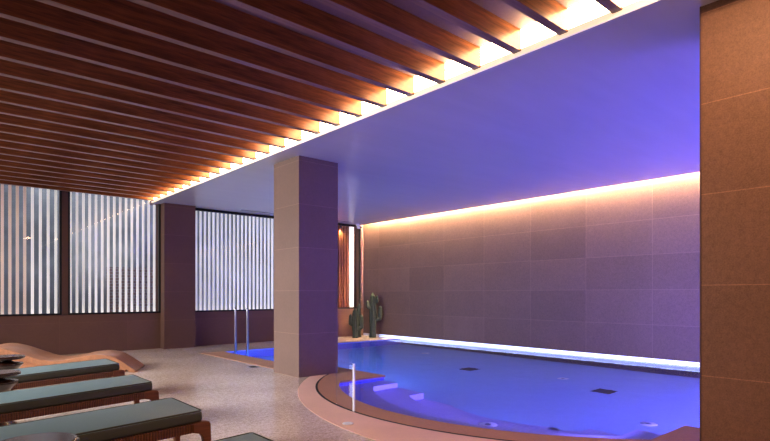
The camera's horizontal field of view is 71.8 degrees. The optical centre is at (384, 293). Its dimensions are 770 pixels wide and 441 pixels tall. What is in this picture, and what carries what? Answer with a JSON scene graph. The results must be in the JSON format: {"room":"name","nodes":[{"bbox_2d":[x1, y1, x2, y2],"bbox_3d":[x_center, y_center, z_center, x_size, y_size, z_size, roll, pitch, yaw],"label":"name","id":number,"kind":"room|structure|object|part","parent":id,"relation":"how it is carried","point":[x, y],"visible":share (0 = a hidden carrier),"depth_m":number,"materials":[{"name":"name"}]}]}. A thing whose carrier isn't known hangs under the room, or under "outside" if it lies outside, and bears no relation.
{"room":"spa","nodes":[
{"label":"spa","id":0,"kind":"room"},
{"bbox_2d":[0,308,362,354],"bbox_3d":[-5.156,0.740,10.432,11.870,0.720,0.280,0,0,-41],"label":"wall","id":1,"kind":"structure","parent":0,"point":[86,333],"depth_m":10.28,"materials":[{"name":"stone"}]},
{"bbox_2d":[1,184,25,313],"bbox_3d":[-7.104,-0.785,8.770,1.987,2.326,0.030,0,0,-41],"label":"screen","id":2,"kind":"object","parent":1,"relation":"on","point":[2,185],"visible":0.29,"depth_m":9.27,"materials":[{"name":"white"}]},
{"bbox_2d":[0,191,61,315],"bbox_3d":[-6.848,-0.785,8.807,2.585,2.330,0.060,0,0,-41],"label":"window","id":3,"kind":"structure","parent":1,"relation":"in","point":[60,192],"depth_m":9.63,"materials":[{"name":"black metal"}]},
{"bbox_2d":[31,187,56,313],"bbox_3d":[-6.148,-0.785,9.599,0.402,2.326,0.030,0,0,-41],"label":"screen","id":4,"kind":"object","parent":1,"relation":"on","point":[32,189],"visible":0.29,"depth_m":9.56,"materials":[{"name":"white fabric"}]},
{"bbox_2d":[62,191,67,314],"bbox_3d":[-5.899,-0.790,9.762,0.100,2.340,0.280,0,0,-41],"label":"trim","id":5,"kind":"structure","parent":1,"relation":"on","point":[64,193],"depth_m":9.66,"materials":[{"name":"brown wood"}]},
{"bbox_2d":[70,192,154,312],"bbox_3d":[-5.271,-0.785,10.358,1.533,2.326,0.030,0,0,-41],"label":"vertical blinds","id":6,"kind":"object","parent":1,"relation":"on","point":[83,194],"visible":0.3,"depth_m":10.28,"materials":[{"name":"white fabric"}]},
{"bbox_2d":[68,192,160,314],"bbox_3d":[-5.177,-0.785,10.254,1.635,2.330,0.060,0,0,-41],"label":"window","id":7,"kind":"structure","parent":1,"relation":"in","point":[159,205],"depth_m":10.48,"materials":[{"name":"black metal"}]},
{"bbox_2d":[0,184,273,313],"bbox_3d":[-6.211,-0.900,13.275,20.000,4.400,0.200,0,0,-41],"label":"window","id":8,"kind":"structure","parent":1,"relation":"on","point":[28,189],"depth_m":12.66,"materials":[{"name":"glass"}]},
{"bbox_2d":[195,211,272,309],"bbox_3d":[-3.072,-0.720,12.264,2.822,2.196,0.030,0,0,-41],"label":"vertical blinds","id":9,"kind":"object","parent":1,"relation":"on","point":[200,212],"visible":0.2,"depth_m":11.96,"materials":[{"name":"white fabric"}]},
{"bbox_2d":[195,208,360,311],"bbox_3d":[-2.372,-0.720,12.685,4.530,2.200,0.060,0,0,-41],"label":"window","id":10,"kind":"structure","parent":1,"relation":"in","point":[196,209],"depth_m":12.22,"materials":[{"name":"black metal"}]},
{"bbox_2d":[338,225,348,307],"bbox_3d":[-1.454,-0.710,13.665,1.269,2.176,0.040,0,0,-41],"label":"screen","id":11,"kind":"object","parent":1,"relation":"on","point":[343,233],"visible":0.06,"depth_m":13.98,"materials":[{"name":"red wood"}]},
{"bbox_2d":[349,227,353,306],"bbox_3d":[-0.892,-0.706,14.139,0.110,2.168,0.060,0,0,-41],"label":"light panel","id":12,"kind":"object","parent":1,"relation":"on","point":[351,229],"visible":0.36,"depth_m":14.11,"materials":[{"name":"white"}]},
{"bbox_2d":[354,227,354,306],"bbox_3d":[-1.422,-0.720,13.819,1.590,2.200,0.030,0,0,-41],"label":"trim","id":13,"kind":"structure","parent":1,"relation":"on","point":[354,227],"depth_m":14.32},
{"bbox_2d":[15,335,399,440],"bbox_3d":[-0.516,1.100,5.123,11.930,0.001,14.420,0,0,-41],"label":"floor","id":14,"kind":"structure","parent":0,"point":[236,398],"depth_m":5.88,"materials":[{"name":"beige stone"}]},
{"bbox_2d":[0,370,20,425],"bbox_3d":[-3.232,0.875,4.424,0.340,0.450,0.340,0,0,-41],"label":"side table","id":15,"kind":"object","parent":14,"relation":"on","point":[6,384],"visible":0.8,"depth_m":4.40,"materials":[{"name":"brown wood"}]},
{"bbox_2d":[0,354,24,390],"bbox_3d":[-3.975,0.875,5.580,0.340,0.450,0.340,0,0,-41],"label":"side table","id":16,"kind":"object","parent":14,"relation":"on","point":[6,363],"visible":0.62,"depth_m":5.53,"materials":[{"name":"brown wood"}]},
{"bbox_2d":[2,432,79,440],"bbox_3d":[-1.543,0.875,2.348,0.340,0.450,0.340,0,0,-41],"label":"side table","id":17,"kind":"object","parent":14,"relation":"on","point":[49,436],"visible":1,"depth_m":2.41,"materials":[{"name":"brown wood"}]},
{"bbox_2d":[5,359,124,389],"bbox_3d":[-3.653,0.802,5.122,1.996,0.596,0.583,0,0,-41],"label":"sun lounger","id":18,"kind":"object","parent":14,"relation":"on","point":[37,376],"visible":0.74,"depth_m":5.29,"materials":[{"name":"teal fabric"}]},
{"bbox_3d":[-3.498,0.866,4.908,1.950,0.145,0.036,0,0,-41],"label":"rail","id":19,"kind":"part","parent":18,"relation":"part of","materials":[{"name":"brown wood"}]},
{"bbox_3d":[-2.768,0.944,5.534,0.119,0.312,0.045,0,0,-41],"label":"leg","id":20,"kind":"part","parent":18,"relation":"part of","materials":[{"name":"brown wood"}]},
{"bbox_2d":[0,343,143,371],"bbox_3d":[-4.635,0.902,7.529,2.150,0.396,0.680,0,0,-15],"label":"chaise","id":21,"kind":"object","parent":14,"relation":"on","point":[34,356],"visible":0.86,"depth_m":7.41,"materials":[{"name":"wood"}]},
{"bbox_2d":[0,374,158,422],"bbox_3d":[-2.801,0.802,3.955,1.996,0.596,0.583,0,0,-41],"label":"sun lounger","id":22,"kind":"object","parent":14,"relation":"on","point":[20,404],"visible":0.84,"depth_m":4.08,"materials":[{"name":"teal fabric"}]},
{"bbox_3d":[-2.646,0.866,3.741,1.950,0.145,0.036,0,0,-41],"label":"rail","id":23,"kind":"part","parent":22,"relation":"part of","materials":[{"name":"brown wood"}]},
{"bbox_3d":[-1.915,0.944,4.367,0.119,0.312,0.045,0,0,-41],"label":"leg","id":24,"kind":"part","parent":22,"relation":"part of","materials":[{"name":"brown wood"}]},
{"bbox_2d":[0,398,210,440],"bbox_3d":[-2.026,0.802,2.893,1.996,0.596,0.583,0,0,-41],"label":"sun lounger","id":25,"kind":"object","parent":14,"relation":"on","point":[160,419],"visible":0.97,"depth_m":3.15,"materials":[{"name":"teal fabric"}]},
{"bbox_3d":[-1.871,0.866,2.679,1.950,0.145,0.036,0,0,-41],"label":"rail","id":26,"kind":"part","parent":25,"relation":"part of","materials":[{"name":"brown wood"}]},
{"bbox_3d":[-1.493,0.944,3.712,0.119,0.312,0.045,0,0,-41],"label":"leg","id":27,"kind":"part","parent":25,"relation":"part of","materials":[{"name":"brown wood"}]},
{"bbox_3d":[-1.140,0.944,3.305,0.119,0.312,0.045,0,0,-41],"label":"leg","id":28,"kind":"part","parent":25,"relation":"part of","materials":[{"name":"brown wood"}]},
{"bbox_2d":[156,203,194,348],"bbox_3d":[-4.328,-0.360,11.003,0.630,2.920,0.500,0,0,-41],"label":"column","id":29,"kind":"structure","parent":14,"relation":"on","point":[177,220],"depth_m":10.79,"materials":[{"name":"stone"}]},
{"bbox_2d":[215,432,272,440],"bbox_3d":[-1.235,0.802,1.965,1.996,0.596,0.583,0,0,-41],"label":"sun lounger","id":30,"kind":"object","parent":14,"relation":"on","point":[251,436],"visible":1,"depth_m":2.67,"materials":[{"name":"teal fabric"}]},
{"bbox_2d":[274,156,337,377],"bbox_3d":[-1.109,-0.360,7.441,0.630,2.920,0.660,0,0,-41],"label":"column","id":31,"kind":"structure","parent":14,"relation":"on","point":[305,188],"depth_m":7.19,"materials":[{"name":"stone"}]},
{"bbox_2d":[349,308,363,337],"bbox_3d":[-0.725,0.730,13.358,0.379,0.740,0.159,0,0,-16],"label":"cactus","id":32,"kind":"object","parent":14,"relation":"on","point":[353,319],"visible":0.99,"depth_m":13.31,"materials":[{"name":"green plant"}]},
{"bbox_3d":[-0.827,0.670,13.337,0.169,0.340,0.099,0,0,-7],"label":"arm","id":33,"kind":"part","parent":32,"relation":"part of"},
{"bbox_3d":[-0.639,0.734,13.366,0.208,0.428,0.117,0,0,-14],"label":"arm","id":34,"kind":"part","parent":32,"relation":"part of"},
{"bbox_2d":[357,303,361,336],"bbox_3d":[-0.666,0.670,13.634,0.136,0.861,0.136,0,0,26],"label":"cactus","id":35,"kind":"object","parent":14,"relation":"on","point":[358,305],"visible":0.52,"depth_m":13.59,"materials":[{"name":"green plant"}]},
{"bbox_2d":[366,292,382,337],"bbox_3d":[-0.271,0.531,13.481,0.424,1.142,0.183,0,0,-18],"label":"cactus","id":36,"kind":"object","parent":14,"relation":"on","point":[373,317],"visible":1,"depth_m":13.41,"materials":[{"name":"green plant"}]},
{"bbox_3d":[-0.179,0.514,13.493,0.243,0.428,0.125,0,0,-20],"label":"arm","id":37,"kind":"part","parent":36,"relation":"part of"},
{"bbox_2d":[226,339,393,351],"bbox_3d":[1.927,1.701,7.095,5.655,1.198,11.200,0,0,-41],"label":"wall","id":38,"kind":"structure","parent":0,"point":[387,339],"depth_m":11.93,"materials":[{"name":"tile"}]},
{"bbox_2d":[234,307,248,355],"bbox_3d":[-2.665,1.072,9.758,0.148,1.656,0.536,0,0,-41],"label":"pool ladder","id":39,"kind":"object","parent":38,"relation":"attached to","point":[235,308],"visible":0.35,"depth_m":9.59,"materials":[{"name":"metal"}]},
{"bbox_3d":[-2.800,1.072,9.966,0.046,1.656,0.046,0,0,-41],"label":"rail","id":40,"kind":"part","parent":39,"relation":"part of","materials":[{"name":"metal"}]},
{"bbox_3d":[-2.479,1.072,9.595,0.046,1.656,0.046,0,0,-41],"label":"rail","id":41,"kind":"part","parent":39,"relation":"part of","materials":[{"name":"metal"}]},
{"bbox_2d":[202,351,384,382],"bbox_3d":[-1.719,1.109,8.506,0.842,0.027,4.292,0,0,-41],"label":"trim","id":42,"kind":"structure","parent":38,"relation":"attached to","point":[343,375],"depth_m":8.03,"materials":[{"name":"brown stone"}]},
{"bbox_2d":[298,374,502,440],"bbox_3d":[0.651,1.108,4.673,5.795,0.024,2.072,0,0,41],"label":"trim","id":43,"kind":"structure","parent":38,"relation":"attached to","point":[375,429],"depth_m":4.44,"materials":[{"name":"stone"}]},
{"bbox_2d":[315,374,511,440],"bbox_3d":[0.709,1.108,5.022,5.171,0.024,1.589,0,0,40],"label":"trim","id":44,"kind":"structure","parent":38,"relation":"attached to","point":[316,386],"depth_m":4.61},
{"bbox_2d":[336,359,354,410],"bbox_3d":[-0.387,0.873,5.121,0.022,0.446,0.378,0,0,-32],"label":"glass barrier","id":45,"kind":"object","parent":44,"relation":"on","point":[336,359],"visible":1,"depth_m":4.96,"materials":[{"name":"white"}]},
{"bbox_2d":[229,339,699,438],"bbox_3d":[1.927,1.114,7.095,5.655,0.001,11.200,0,0,-41],"label":"water surface","id":46,"kind":"object","parent":38,"relation":"in","point":[512,390],"visible":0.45,"depth_m":6.34,"materials":[{"name":"blue liquid"}]},
{"bbox_2d":[318,374,692,440],"bbox_3d":[0.658,1.108,5.024,5.076,0.028,1.472,0,0,41],"label":"trim","id":47,"kind":"structure","parent":38,"relation":"attached to","point":[328,386],"depth_m":4.46,"materials":[{"name":"brown stone"}]},
{"bbox_2d":[653,426,699,440],"bbox_3d":[2.943,1.109,2.782,1.492,0.027,3.350,0,0,-41],"label":"trim","id":48,"kind":"structure","parent":38,"relation":"attached to","point":[685,432],"depth_m":4.15,"materials":[{"name":"brown stone"}]},
{"bbox_2d":[701,0,769,440],"bbox_3d":[2.461,-0.360,3.329,0.640,2.920,0.668,0,0,-41],"label":"column","id":49,"kind":"structure","parent":48,"relation":"on","point":[735,34],"depth_m":3.23,"materials":[{"name":"tile"}]},
{"bbox_2d":[700,7,700,440],"bbox_3d":[2.001,-0.360,3.372,0.008,2.920,0.008,0,0,-41],"label":"trim","id":50,"kind":"structure","parent":38,"relation":"attached to","point":[700,7],"depth_m":3.37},
{"bbox_2d":[127,0,585,88],"bbox_3d":[-2.580,-2.117,3.321,6.450,0.200,14.400,0,0,-41],"label":"ceiling","id":51,"kind":"structure","parent":0,"point":[499,8],"depth_m":3.92,"materials":[{"name":"paint"}]},
{"bbox_2d":[0,180,153,200],"bbox_3d":[-6.470,-1.933,8.899,5.000,0.166,0.071,0,0,-41],"label":"wooden slat","id":52,"kind":"object","parent":51,"relation":"attached to","point":[1,181],"visible":0.43,"depth_m":9.60,"materials":[{"name":"brown wood"}]},
{"bbox_2d":[0,176,159,197],"bbox_3d":[-6.215,-1.933,8.604,5.000,0.166,0.071,0,0,-41],"label":"wooden slat","id":53,"kind":"object","parent":51,"relation":"attached to","point":[6,178],"visible":0.41,"depth_m":9.30,"materials":[{"name":"brown wood"}]},
{"bbox_2d":[0,171,166,194],"bbox_3d":[-5.960,-1.933,8.310,5.000,0.166,0.071,0,0,-41],"label":"wooden slat","id":54,"kind":"object","parent":51,"relation":"attached to","point":[2,173],"visible":0.41,"depth_m":8.99,"materials":[{"name":"brown wood"}]},
{"bbox_2d":[0,166,174,191],"bbox_3d":[-5.704,-1.933,8.016,5.000,0.166,0.071,0,0,-41],"label":"wooden slat","id":55,"kind":"object","parent":51,"relation":"attached to","point":[2,168],"visible":0.41,"depth_m":8.67,"materials":[{"name":"brown wood"}]},
{"bbox_2d":[0,160,182,188],"bbox_3d":[-5.449,-1.933,7.721,5.000,0.166,0.071,0,0,-41],"label":"wooden slat","id":56,"kind":"object","parent":51,"relation":"attached to","point":[2,163],"visible":0.45,"depth_m":8.36,"materials":[{"name":"brown wood"}]},
{"bbox_2d":[0,154,190,185],"bbox_3d":[-5.194,-1.933,7.427,5.000,0.166,0.071,0,0,-41],"label":"wooden slat","id":57,"kind":"object","parent":51,"relation":"attached to","point":[2,157],"visible":0.48,"depth_m":8.04,"materials":[{"name":"brown wood"}]},
{"bbox_2d":[0,148,199,181],"bbox_3d":[-4.939,-1.933,7.133,5.000,0.166,0.071,0,0,-41],"label":"wooden slat","id":58,"kind":"object","parent":51,"relation":"attached to","point":[3,151],"visible":0.48,"depth_m":7.72,"materials":[{"name":"brown wood"}]},
{"bbox_2d":[0,140,209,177],"bbox_3d":[-4.684,-1.933,6.838,5.000,0.166,0.071,0,0,-41],"label":"wooden slat","id":59,"kind":"object","parent":51,"relation":"attached to","point":[3,144],"visible":0.48,"depth_m":7.42,"materials":[{"name":"brown wood"}]},
{"bbox_2d":[0,132,219,173],"bbox_3d":[-4.429,-1.933,6.544,5.000,0.166,0.071,0,0,-41],"label":"wooden slat","id":60,"kind":"object","parent":51,"relation":"attached to","point":[3,136],"visible":0.55,"depth_m":7.10,"materials":[{"name":"brown wood"}]},
{"bbox_2d":[0,124,230,169],"bbox_3d":[-4.174,-1.933,6.250,5.000,0.166,0.071,0,0,-41],"label":"wooden slat","id":61,"kind":"object","parent":51,"relation":"attached to","point":[9,129],"visible":0.55,"depth_m":6.78,"materials":[{"name":"brown wood"}]},
{"bbox_2d":[0,114,242,164],"bbox_3d":[-3.919,-1.933,5.955,5.000,0.166,0.071,0,0,-41],"label":"wooden slat","id":62,"kind":"object","parent":51,"relation":"attached to","point":[4,119],"visible":0.59,"depth_m":6.46,"materials":[{"name":"brown wood"}]},
{"bbox_2d":[0,102,255,159],"bbox_3d":[-3.664,-1.933,5.661,5.000,0.166,0.071,0,0,-41],"label":"wooden slat","id":63,"kind":"object","parent":51,"relation":"attached to","point":[7,109],"visible":0.59,"depth_m":6.14,"materials":[{"name":"brown wood"}]},
{"bbox_2d":[0,90,269,153],"bbox_3d":[-3.409,-1.933,5.367,5.000,0.166,0.071,0,0,-41],"label":"wooden slat","id":64,"kind":"object","parent":51,"relation":"attached to","point":[6,97],"visible":0.59,"depth_m":5.82,"materials":[{"name":"brown wood"}]},
{"bbox_2d":[0,76,284,147],"bbox_3d":[-3.154,-1.933,5.072,5.000,0.166,0.071,0,0,-41],"label":"wooden slat","id":65,"kind":"object","parent":51,"relation":"attached to","point":[8,84],"visible":0.59,"depth_m":5.50,"materials":[{"name":"brown wood"}]},
{"bbox_2d":[0,59,301,141],"bbox_3d":[-2.899,-1.933,4.778,5.000,0.166,0.071,0,0,-41],"label":"wooden slat","id":66,"kind":"object","parent":51,"relation":"attached to","point":[9,69],"visible":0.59,"depth_m":5.17,"materials":[{"name":"brown wood"}]},
{"bbox_2d":[0,40,319,133],"bbox_3d":[-2.643,-1.933,4.484,5.000,0.166,0.071,0,0,-41],"label":"wooden slat","id":67,"kind":"object","parent":51,"relation":"attached to","point":[9,51],"visible":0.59,"depth_m":4.84,"materials":[{"name":"brown wood"}]},
{"bbox_2d":[0,17,339,125],"bbox_3d":[-2.389,-1.933,4.189,5.000,0.166,0.071,0,0,-41],"label":"wooden slat","id":68,"kind":"object","parent":51,"relation":"attached to","point":[11,31],"visible":0.76,"depth_m":4.51,"materials":[{"name":"brown wood"}]},
{"bbox_2d":[0,0,361,116],"bbox_3d":[-2.133,-1.933,3.895,5.000,0.166,0.071,0,0,-41],"label":"wooden slat","id":69,"kind":"object","parent":51,"relation":"attached to","point":[34,13],"visible":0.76,"depth_m":4.20,"materials":[{"name":"brown wood"}]},
{"bbox_2d":[35,0,386,106],"bbox_3d":[-1.878,-1.933,3.600,5.000,0.166,0.071,0,0,-41],"label":"wooden slat","id":70,"kind":"object","parent":51,"relation":"attached to","point":[126,14],"visible":0.96,"depth_m":4.08,"materials":[{"name":"brown wood"}]},
{"bbox_2d":[128,0,413,95],"bbox_3d":[-1.623,-1.933,3.306,5.000,0.166,0.071,0,0,-41],"label":"wooden slat","id":71,"kind":"object","parent":51,"relation":"attached to","point":[211,14],"visible":1,"depth_m":4.01,"materials":[{"name":"brown wood"}]},
{"bbox_2d":[222,0,444,83],"bbox_3d":[-1.368,-1.933,3.012,5.000,0.166,0.071,0,0,-41],"label":"wooden slat","id":72,"kind":"object","parent":51,"relation":"attached to","point":[296,14],"visible":1,"depth_m":3.92,"materials":[{"name":"brown wood"}]},
{"bbox_2d":[315,0,480,69],"bbox_3d":[-1.113,-1.933,2.717,5.000,0.166,0.071,0,0,-41],"label":"wooden slat","id":73,"kind":"object","parent":51,"relation":"attached to","point":[381,14],"visible":1,"depth_m":3.83,"materials":[{"name":"brown wood"}]},
{"bbox_2d":[151,0,659,202],"bbox_3d":[-0.214,-1.919,5.505,0.011,0.197,13.600,0,0,-41],"label":"light","id":74,"kind":"object","parent":51,"relation":"attached to","point":[588,14],"visible":0.44,"depth_m":4.30,"materials":[{"name":"white plastic"}]},
{"bbox_2d":[408,0,520,53],"bbox_3d":[-0.858,-1.933,2.423,5.000,0.166,0.071,0,0,-41],"label":"wooden slat","id":75,"kind":"object","parent":51,"relation":"attached to","point":[465,14],"visible":1,"depth_m":3.72,"materials":[{"name":"brown wood"}]},
{"bbox_2d":[501,0,567,34],"bbox_3d":[-0.603,-1.933,2.129,5.000,0.166,0.071,0,0,-41],"label":"wooden slat","id":76,"kind":"object","parent":51,"relation":"attached to","point":[551,14],"visible":1,"depth_m":3.60,"materials":[{"name":"brown wood"}]},
{"bbox_2d":[595,0,621,13],"bbox_3d":[-0.348,-1.933,1.834,5.000,0.166,0.071,0,0,-41],"label":"wooden slat","id":77,"kind":"object","parent":51,"relation":"attached to","point":[613,6],"visible":1,"depth_m":3.42,"materials":[{"name":"brown wood"}]},
{"bbox_2d":[355,226,362,307],"bbox_3d":[-5.156,-0.785,10.432,11.870,2.330,0.280,0,0,-41],"label":"wall pier","id":78,"kind":"object","parent":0,"point":[356,229],"visible":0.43,"depth_m":14.26,"materials":[{"name":"stone"}]},
{"bbox_2d":[153,0,717,224],"bbox_3d":[1.947,-1.930,7.060,5.290,0.220,14.120,0,0,-41],"label":"ceiling","id":79,"kind":"structure","parent":0,"point":[616,101],"depth_m":6.15,"materials":[{"name":"white paint"}]},
{"bbox_2d":[241,209,349,221],"bbox_3d":[-1.985,-1.815,12.445,3.000,0.008,0.090,0,0,-41],"label":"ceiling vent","id":80,"kind":"object","parent":79,"relation":"in","point":[241,209],"visible":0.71,"depth_m":11.82,"materials":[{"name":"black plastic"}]},
{"bbox_2d":[363,172,699,362],"bbox_3d":[4.060,-0.631,9.089,0.300,3.338,14.420,0,0,-41],"label":"wall","id":81,"kind":"structure","parent":0,"point":[615,269],"depth_m":9.89,"materials":[{"name":"tile"}]},
{"bbox_3d":[4.080,1.719,9.106,0.246,1.362,14.420,0,0,-41],"label":"trim","id":82,"kind":"structure","parent":0,"visible":0},
{"bbox_2d":[379,334,699,366],"bbox_3d":[3.788,1.075,9.237,0.022,0.071,12.000,0,0,-41],"label":"light","id":83,"kind":"object","parent":82,"relation":"attached to","point":[662,361],"visible":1,"depth_m":9.84,"materials":[{"name":"white plastic"}]}
]}

